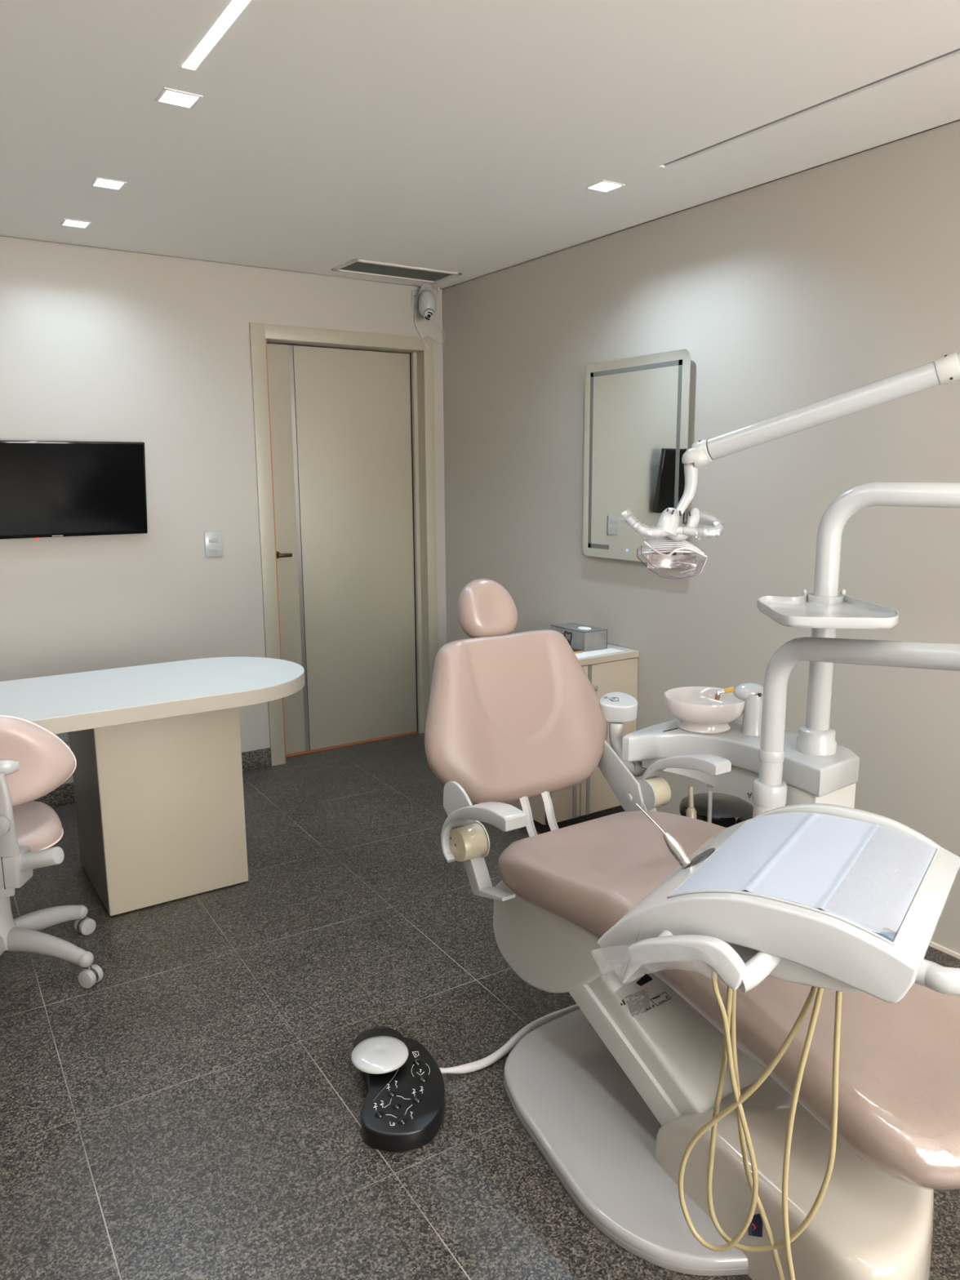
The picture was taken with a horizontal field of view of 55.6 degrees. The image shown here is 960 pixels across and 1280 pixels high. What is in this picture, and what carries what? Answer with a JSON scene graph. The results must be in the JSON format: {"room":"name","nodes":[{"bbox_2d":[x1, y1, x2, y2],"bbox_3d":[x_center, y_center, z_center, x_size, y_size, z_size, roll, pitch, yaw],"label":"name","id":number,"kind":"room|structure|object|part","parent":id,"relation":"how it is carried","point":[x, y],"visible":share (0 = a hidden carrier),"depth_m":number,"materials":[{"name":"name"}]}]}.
{"room":"dental clinic","nodes":[
{"label":"dental clinic","id":0,"kind":"room"},
{"bbox_2d":[0,235,446,783],"bbox_3d":[-2.099,-0.457,3.840,4.450,2.446,0.190,-7,12,-33],"label":"wall","id":1,"kind":"structure","parent":0,"point":[97,344],"depth_m":4.09,"materials":[{"name":"paint"}]},
{"bbox_2d":[59,732,69,742],"bbox_3d":[-1.815,0.403,4.047,0.095,0.105,0.035,-7,12,-33],"label":"power outlet","id":2,"kind":"object","parent":1,"relation":"attached to","point":[64,737],"visible":0.02,"depth_m":4.04,"materials":[{"name":"white plastic"}]},
{"bbox_2d":[0,440,147,539],"bbox_3d":[-1.789,-0.629,3.825,0.737,0.405,0.127,-7,12,-33],"label":"television","id":3,"kind":"object","parent":1,"relation":"attached to","point":[49,488],"visible":1,"depth_m":3.83,"materials":[{"name":"black plastic"}]},
{"bbox_2d":[33,747,271,807],"bbox_3d":[-2.432,0.763,3.711,3.300,0.097,0.012,-7,12,-33],"label":"baseboard","id":4,"kind":"structure","parent":1,"relation":"attached to","point":[64,794],"depth_m":4.10,"materials":[{"name":"stone"}]},
{"bbox_2d":[204,531,222,557],"bbox_3d":[-1.253,-0.450,4.285,0.080,0.119,0.015,-7,12,-33],"label":"light switch","id":5,"kind":"object","parent":1,"relation":"attached to","point":[213,541],"visible":1,"depth_m":4.28,"materials":[{"name":"white plastic"}]},
{"bbox_2d":[248,322,438,765],"bbox_3d":[-0.693,-0.480,4.750,0.988,2.146,0.162,-7,12,-33],"label":"door","id":6,"kind":"structure","parent":1,"relation":"in","point":[344,420],"depth_m":4.77,"materials":[{"name":"paint"}]},
{"bbox_3d":[-0.987,-0.425,4.562,0.077,0.036,0.062,-7,12,-33],"label":"handle","id":7,"kind":"part","parent":6,"relation":"part of","materials":[{"name":"brown metal"}]},
{"bbox_2d":[411,284,444,350],"bbox_3d":[-0.234,-1.660,4.673,0.186,0.324,0.158,-7,12,-33],"label":"security camera","id":8,"kind":"object","parent":1,"relation":"attached to","point":[423,300],"visible":1,"depth_m":4.60,"materials":[{"name":"white plastic"}]},
{"bbox_2d":[0,733,959,1279],"bbox_3d":[-0.401,1.199,1.659,4.370,0.050,6.450,-7,12,-33],"label":"floor","id":9,"kind":"structure","parent":0,"point":[192,1111],"depth_m":2.27,"materials":[{"name":"stone"}]},
{"bbox_2d":[0,715,102,988],"bbox_3d":[-1.399,0.581,2.587,0.604,0.846,0.618,-1,10,-3],"label":"stool","id":10,"kind":"object","parent":9,"relation":"on","point":[34,762],"visible":1,"depth_m":2.41,"materials":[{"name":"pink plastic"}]},
{"bbox_3d":[-1.385,0.917,2.518,0.056,0.099,0.265,-2,10,-8],"label":"leg","id":11,"kind":"part","parent":10,"relation":"part of","materials":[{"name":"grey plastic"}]},
{"bbox_3d":[-1.196,0.464,2.276,0.046,0.047,0.025,0,10,0],"label":"tension knob","id":12,"kind":"part","parent":10,"relation":"part of","materials":[{"name":"grey plastic"}]},
{"bbox_3d":[-1.354,0.653,2.513,0.100,0.040,0.256,-7,12,-33],"label":"support arm","id":13,"kind":"part","parent":10,"relation":"part of","materials":[{"name":"grey plastic"}]},
{"bbox_3d":[-1.254,0.330,2.329,0.137,0.046,0.031,-4,11,-20],"label":"backrest plate","id":14,"kind":"part","parent":10,"relation":"part of","materials":[{"name":"white plastic"}]},
{"bbox_3d":[-1.234,0.447,2.335,0.085,0.224,0.053,-1,10,-2],"label":"backrest post","id":15,"kind":"part","parent":10,"relation":"part of","materials":[{"name":"grey plastic"}]},
{"bbox_3d":[-1.424,0.561,2.630,0.390,0.080,0.380,-7,12,-33],"label":"seat","id":16,"kind":"part","parent":10,"relation":"part of","materials":[{"name":"pink leather"}]},
{"bbox_3d":[-1.265,0.317,2.372,0.380,0.246,0.095,-4,11,-20],"label":"backrest","id":17,"kind":"part","parent":10,"relation":"part of","materials":[{"name":"pink leather"}]},
{"bbox_3d":[-1.141,0.569,2.370,0.111,0.068,0.045,1,10,9],"label":"tilt lever","id":18,"kind":"part","parent":10,"relation":"part of","materials":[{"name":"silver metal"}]},
{"bbox_3d":[-1.248,0.892,2.647,0.265,0.099,0.056,2,11,10],"label":"leg","id":19,"kind":"part","parent":10,"relation":"part of","materials":[{"name":"grey plastic"}]},
{"bbox_3d":[-1.331,0.862,2.816,0.056,0.099,0.265,5,12,28],"label":"leg","id":20,"kind":"part","parent":10,"relation":"part of","materials":[{"name":"grey plastic"}]},
{"bbox_2d":[0,657,304,915],"bbox_3d":[-1.538,0.560,2.957,2.014,0.756,0.697,-7,12,-33],"label":"desk","id":21,"kind":"object","parent":9,"relation":"on","point":[156,748],"visible":1,"depth_m":3.09,"materials":[{"name":"white laminate"}]},
{"bbox_3d":[-1.374,0.540,3.181,0.002,0.696,0.500,-7,12,-33],"label":"panel","id":22,"kind":"part","parent":21,"relation":"part of","materials":[{"name":"grey laminate"}]},
{"bbox_2d":[351,1004,579,1151],"bbox_3d":[0.004,1.013,2.286,0.751,0.086,0.364,-7,12,-33],"label":"foot pedal","id":23,"kind":"object","parent":9,"relation":"on","point":[403,1108],"visible":0.98,"depth_m":2.14,"materials":[{"name":"black plastic"}]},
{"bbox_2d":[506,643,639,833],"bbox_3d":[0.319,0.385,3.941,0.479,0.721,0.562,-7,12,-33],"label":"base cabinet","id":24,"kind":"object","parent":9,"relation":"on","point":[593,798],"visible":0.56,"depth_m":3.75,"materials":[{"name":"beige laminate"}]},
{"bbox_3d":[0.341,0.422,3.658,0.149,0.630,0.019,-7,12,-33],"label":"door","id":25,"kind":"part","parent":24,"relation":"part of","materials":[{"name":"beige laminate"}]},
{"bbox_2d":[550,622,607,651],"bbox_3d":[0.418,-0.017,3.885,0.126,0.088,0.231,-7,12,-33],"label":"tissue box","id":26,"kind":"object","parent":24,"relation":"on","point":[580,637],"visible":0.77,"depth_m":3.81,"materials":[{"name":"grey cardboard"}]},
{"bbox_2d":[575,648,624,658],"bbox_3d":[0.456,0.056,3.726,0.303,0.004,0.085,-8,13,-35],"label":"paper sheet","id":27,"kind":"object","parent":24,"relation":"on","point":[598,652],"visible":0.8,"depth_m":3.74,"materials":[{"name":"white paper"}]},
{"bbox_2d":[571,647,582,653],"bbox_3d":[0.366,0.047,3.746,0.083,0.013,0.075,-7,12,-33],"label":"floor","id":28,"kind":"structure","parent":27,"relation":"on","point":[575,651],"depth_m":3.73,"materials":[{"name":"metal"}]},
{"bbox_3d":[0.311,0.042,3.886,0.479,0.026,0.542,-7,12,-33],"label":"panel","id":29,"kind":"part","parent":24,"relation":"part of","materials":[{"name":"laminate"}]},
{"bbox_3d":[0.531,0.398,3.782,0.300,0.630,0.019,-7,12,-33],"label":"door","id":30,"kind":"part","parent":24,"relation":"part of","materials":[{"name":"beige laminate"}]},
{"bbox_2d":[424,578,959,1279],"bbox_3d":[0.415,0.502,2.121,0.823,1.145,1.624,-7,12,-33],"label":"dental chair","id":31,"kind":"object","parent":9,"relation":"on","point":[613,1091],"visible":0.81,"depth_m":1.94,"materials":[{"name":"pink leather"}]},
{"bbox_3d":[0.004,0.471,2.182,0.060,0.201,0.286,-7,12,-33],"label":"armrest","id":32,"kind":"part","parent":31,"relation":"part of","materials":[{"name":"white plastic"}]},
{"bbox_2d":[424,629,608,804],"bbox_3d":[0.107,0.216,2.619,0.622,0.450,0.242,-7,12,-33],"label":"backrest cushion","id":33,"kind":"object","parent":31,"relation":"on","point":[516,717],"depth_m":2.57,"materials":[{"name":"pink leather"}]},
{"bbox_3d":[0.499,1.066,2.101,0.822,0.030,0.861,-7,12,-33],"label":"plate","id":34,"kind":"part","parent":31,"relation":"part of","materials":[{"name":"white plastic"}]},
{"bbox_2d":[626,987,649,1017],"bbox_3d":[0.353,0.798,2.006,0.084,0.020,0.041,-7,12,-33],"label":"print","id":35,"kind":"object","parent":31,"relation":"attached to","point":[637,999],"depth_m":2.00},
{"bbox_3d":[0.371,0.770,2.059,0.019,0.013,0.042,9,14,42],"label":"black plate","id":36,"kind":"part","parent":31,"relation":"part of","materials":[{"name":"plastic"}]},
{"bbox_3d":[0.483,0.821,2.120,0.427,0.457,0.740,-7,12,-33],"label":"lift arm","id":37,"kind":"part","parent":31,"relation":"part of","materials":[{"name":"white plastic"}]},
{"bbox_3d":[0.567,0.400,2.548,0.060,0.201,0.286,-7,12,-33],"label":"armrest","id":38,"kind":"part","parent":31,"relation":"part of","materials":[{"name":"white plastic"}]},
{"bbox_2d":[497,810,959,1189],"bbox_3d":[0.558,0.668,1.991,0.568,0.285,1.201,-7,12,-33],"label":"seat cushion","id":39,"kind":"object","parent":31,"relation":"on","point":[899,1108],"depth_m":1.73,"materials":[{"name":"pink leather"}]},
{"bbox_2d":[597,636,959,1279],"bbox_3d":[0.830,0.581,1.782,0.858,1.107,1.205,5,12,29],"label":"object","id":40,"kind":"object","parent":31,"relation":"attached to","point":[745,937],"visible":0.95,"depth_m":1.41,"materials":[{"name":"white plastic"}]},
{"bbox_2d":[635,803,692,868],"bbox_3d":[0.332,0.353,1.644,0.115,0.098,0.023,10,14,43],"label":"dental handpiece","id":41,"kind":"object","parent":40,"relation":"on","point":[676,849],"visible":1,"depth_m":1.62,"materials":[{"name":"metal"}]},
{"bbox_3d":[0.351,0.374,1.628,0.054,0.054,0.023,9,14,40],"label":"handle","id":42,"kind":"part","parent":41,"relation":"part of","materials":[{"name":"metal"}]},
{"bbox_3d":[0.312,0.480,1.380,0.184,0.081,0.026,7,13,34],"label":"handle","id":43,"kind":"part","parent":40,"relation":"part of","materials":[{"name":"white plastic"}]},
{"bbox_2d":[688,848,715,866],"bbox_3d":[0.398,0.391,1.633,0.040,0.028,0.086,6,12,32],"label":"socket","id":44,"kind":"object","parent":40,"relation":"attached to","point":[698,860],"depth_m":1.62,"materials":[{"name":"metal"}]},
{"bbox_2d":[670,812,936,933],"bbox_3d":[0.543,0.370,1.503,0.326,0.044,0.382,7,13,34],"label":"liner","id":45,"kind":"object","parent":40,"relation":"in","point":[867,875],"visible":1,"depth_m":1.47,"materials":[{"name":"white paper"}]},
{"bbox_3d":[0.952,0.216,2.119,0.082,0.501,0.707,-8,13,-35],"label":"swing arm","id":46,"kind":"part","parent":40,"relation":"part of","materials":[{"name":"white plastic"}]},
{"bbox_3d":[0.570,0.414,1.268,0.051,0.014,0.025,-3,11,-15],"label":"corner glass","id":47,"kind":"part","parent":40,"relation":"part of","materials":[{"name":"blue glass"}]},
{"bbox_2d":[679,792,753,827],"bbox_3d":[0.759,0.716,2.951,0.233,0.420,0.233,2,11,11],"label":"pedal bin","id":48,"kind":"object","parent":9,"relation":"on","point":[727,811],"visible":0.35,"depth_m":2.86,"materials":[{"name":"metal"}]},
{"bbox_2d":[622,682,859,822],"bbox_3d":[0.806,0.548,2.687,0.648,0.845,0.445,7,13,34],"label":"dental spittoon unit","id":49,"kind":"object","parent":9,"relation":"on","point":[706,722],"visible":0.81,"depth_m":2.62,"materials":[{"name":"white plastic"}]},
{"bbox_2d":[599,692,646,777],"bbox_3d":[0.436,0.283,2.740,0.117,0.225,0.188,-7,12,-33],"label":"holder","id":50,"kind":"object","parent":49,"relation":"attached to","point":[618,708],"visible":0.86,"depth_m":2.72,"materials":[{"name":"white plastic"}]},
{"bbox_2d":[663,686,745,734],"bbox_3d":[0.668,0.213,2.712,0.239,0.098,0.239,-7,12,-33],"label":"bowl","id":51,"kind":"object","parent":49,"relation":"on","point":[697,710],"depth_m":2.66,"materials":[{"name":"white ceramic"}]},
{"bbox_2d":[622,719,859,797],"bbox_3d":[0.766,0.318,2.620,0.614,0.077,0.360,7,13,34],"label":"countertop","id":52,"kind":"structure","parent":49,"relation":"on","point":[819,776],"depth_m":2.58,"materials":[{"name":"white plastic"}]},
{"bbox_2d":[626,351,959,755],"bbox_3d":[0.838,-0.227,2.429,0.923,1.062,0.212,4,11,21],"label":"light","id":53,"kind":"object","parent":49,"relation":"on","point":[815,737],"visible":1,"depth_m":2.39,"materials":[{"name":"white plastic"}]},
{"bbox_3d":[0.482,-0.312,2.511,0.161,0.058,0.040,-2,10,-7],"label":"handle","id":54,"kind":"part","parent":53,"relation":"part of","materials":[{"name":"white plastic"}]},
{"bbox_3d":[0.625,-0.319,2.534,0.089,0.064,0.117,10,14,44],"label":"handle","id":55,"kind":"part","parent":53,"relation":"part of","materials":[{"name":"white plastic"}]},
{"bbox_2d":[756,588,899,629],"bbox_3d":[0.848,-0.083,2.252,0.290,0.040,0.435,0,10,4],"label":"tray","id":56,"kind":"object","parent":53,"relation":"attached to","point":[842,611],"visible":0.98,"depth_m":2.22,"materials":[{"name":"white plastic"}]},
{"bbox_3d":[0.927,-0.600,2.325,0.694,0.267,0.059,6,12,31],"label":"balance arm","id":57,"kind":"part","parent":53,"relation":"part of","materials":[{"name":"white plastic"}]},
{"bbox_3d":[1.052,-0.063,2.326,0.394,0.673,0.086,6,12,31],"label":"post","id":58,"kind":"part","parent":53,"relation":"part of","materials":[{"name":"white plastic"}]},
{"bbox_2d":[0,0,959,288],"bbox_3d":[-0.321,-1.196,1.073,4.570,0.080,6.300,-7,12,-33],"label":"ceiling","id":59,"kind":"structure","parent":0,"point":[466,137],"depth_m":2.44,"materials":[{"name":"paint"}]},
{"bbox_2d":[59,218,91,228],"bbox_3d":[-1.537,-1.601,3.461,0.096,0.041,0.096,-7,12,-33],"label":"recessed light","id":60,"kind":"object","parent":59,"relation":"in","point":[64,220],"visible":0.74,"depth_m":3.46,"materials":[{"name":"white metal"}]},
{"bbox_2d":[89,177,127,190],"bbox_3d":[-1.221,-1.518,2.991,0.096,0.041,0.096,-7,12,-33],"label":"recessed light","id":61,"kind":"object","parent":59,"relation":"in","point":[95,179],"visible":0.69,"depth_m":2.99,"materials":[{"name":"white metal"}]},
{"bbox_2d":[154,87,203,109],"bbox_3d":[-0.768,-1.397,2.317,0.096,0.041,0.096,-7,12,-33],"label":"recessed light","id":62,"kind":"object","parent":59,"relation":"in","point":[164,90],"visible":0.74,"depth_m":2.32,"materials":[{"name":"white metal"}]},
{"bbox_2d":[182,0,249,70],"bbox_3d":[0.129,-1.136,0.935,0.029,0.010,2.958,-7,12,-33],"label":"recessed light","id":63,"kind":"object","parent":59,"relation":"in","point":[235,7],"visible":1,"depth_m":1.98,"materials":[{"name":"white plastic"}]},
{"bbox_2d":[331,258,462,284],"bbox_3d":[-0.392,-1.771,4.313,0.568,0.064,0.250,-7,12,-33],"label":"ceiling vent","id":64,"kind":"object","parent":59,"relation":"in","point":[357,266],"visible":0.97,"depth_m":4.32,"materials":[{"name":"white metal"}]},
{"bbox_2d":[584,179,625,192],"bbox_3d":[0.418,-1.540,3.054,0.096,0.041,0.096,-7,12,-33],"label":"recessed light","id":65,"kind":"object","parent":59,"relation":"in","point":[603,180],"visible":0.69,"depth_m":3.06,"materials":[{"name":"white metal"}]},
{"bbox_2d":[657,48,959,168],"bbox_3d":[1.281,-1.309,1.816,0.024,0.017,2.583,-7,12,-33],"label":"recessed light","id":66,"kind":"object","parent":59,"relation":"in","point":[662,166],"visible":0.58,"depth_m":2.41,"materials":[{"name":"white plastic"}]},
{"bbox_2d":[441,120,959,953],"bbox_3d":[1.520,-0.238,2.512,0.100,2.446,6.350,-7,12,-33],"label":"wall","id":67,"kind":"structure","parent":0,"point":[788,293],"depth_m":3.17,"materials":[{"name":"paint"}]},
{"bbox_2d":[582,349,690,562],"bbox_3d":[0.624,-0.722,3.672,0.036,0.802,0.596,-7,12,-33],"label":"wall mirror","id":68,"kind":"object","parent":67,"relation":"attached to","point":[637,408],"visible":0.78,"depth_m":3.66,"materials":[{"name":"clear glass"}]},
{"bbox_2d":[928,941,959,959],"bbox_3d":[1.496,0.968,2.681,0.010,0.012,6.100,-7,12,-33],"label":"baseboard","id":69,"kind":"structure","parent":67,"relation":"attached to","point":[933,944],"depth_m":2.79,"materials":[{"name":"beige wood"}]}
]}

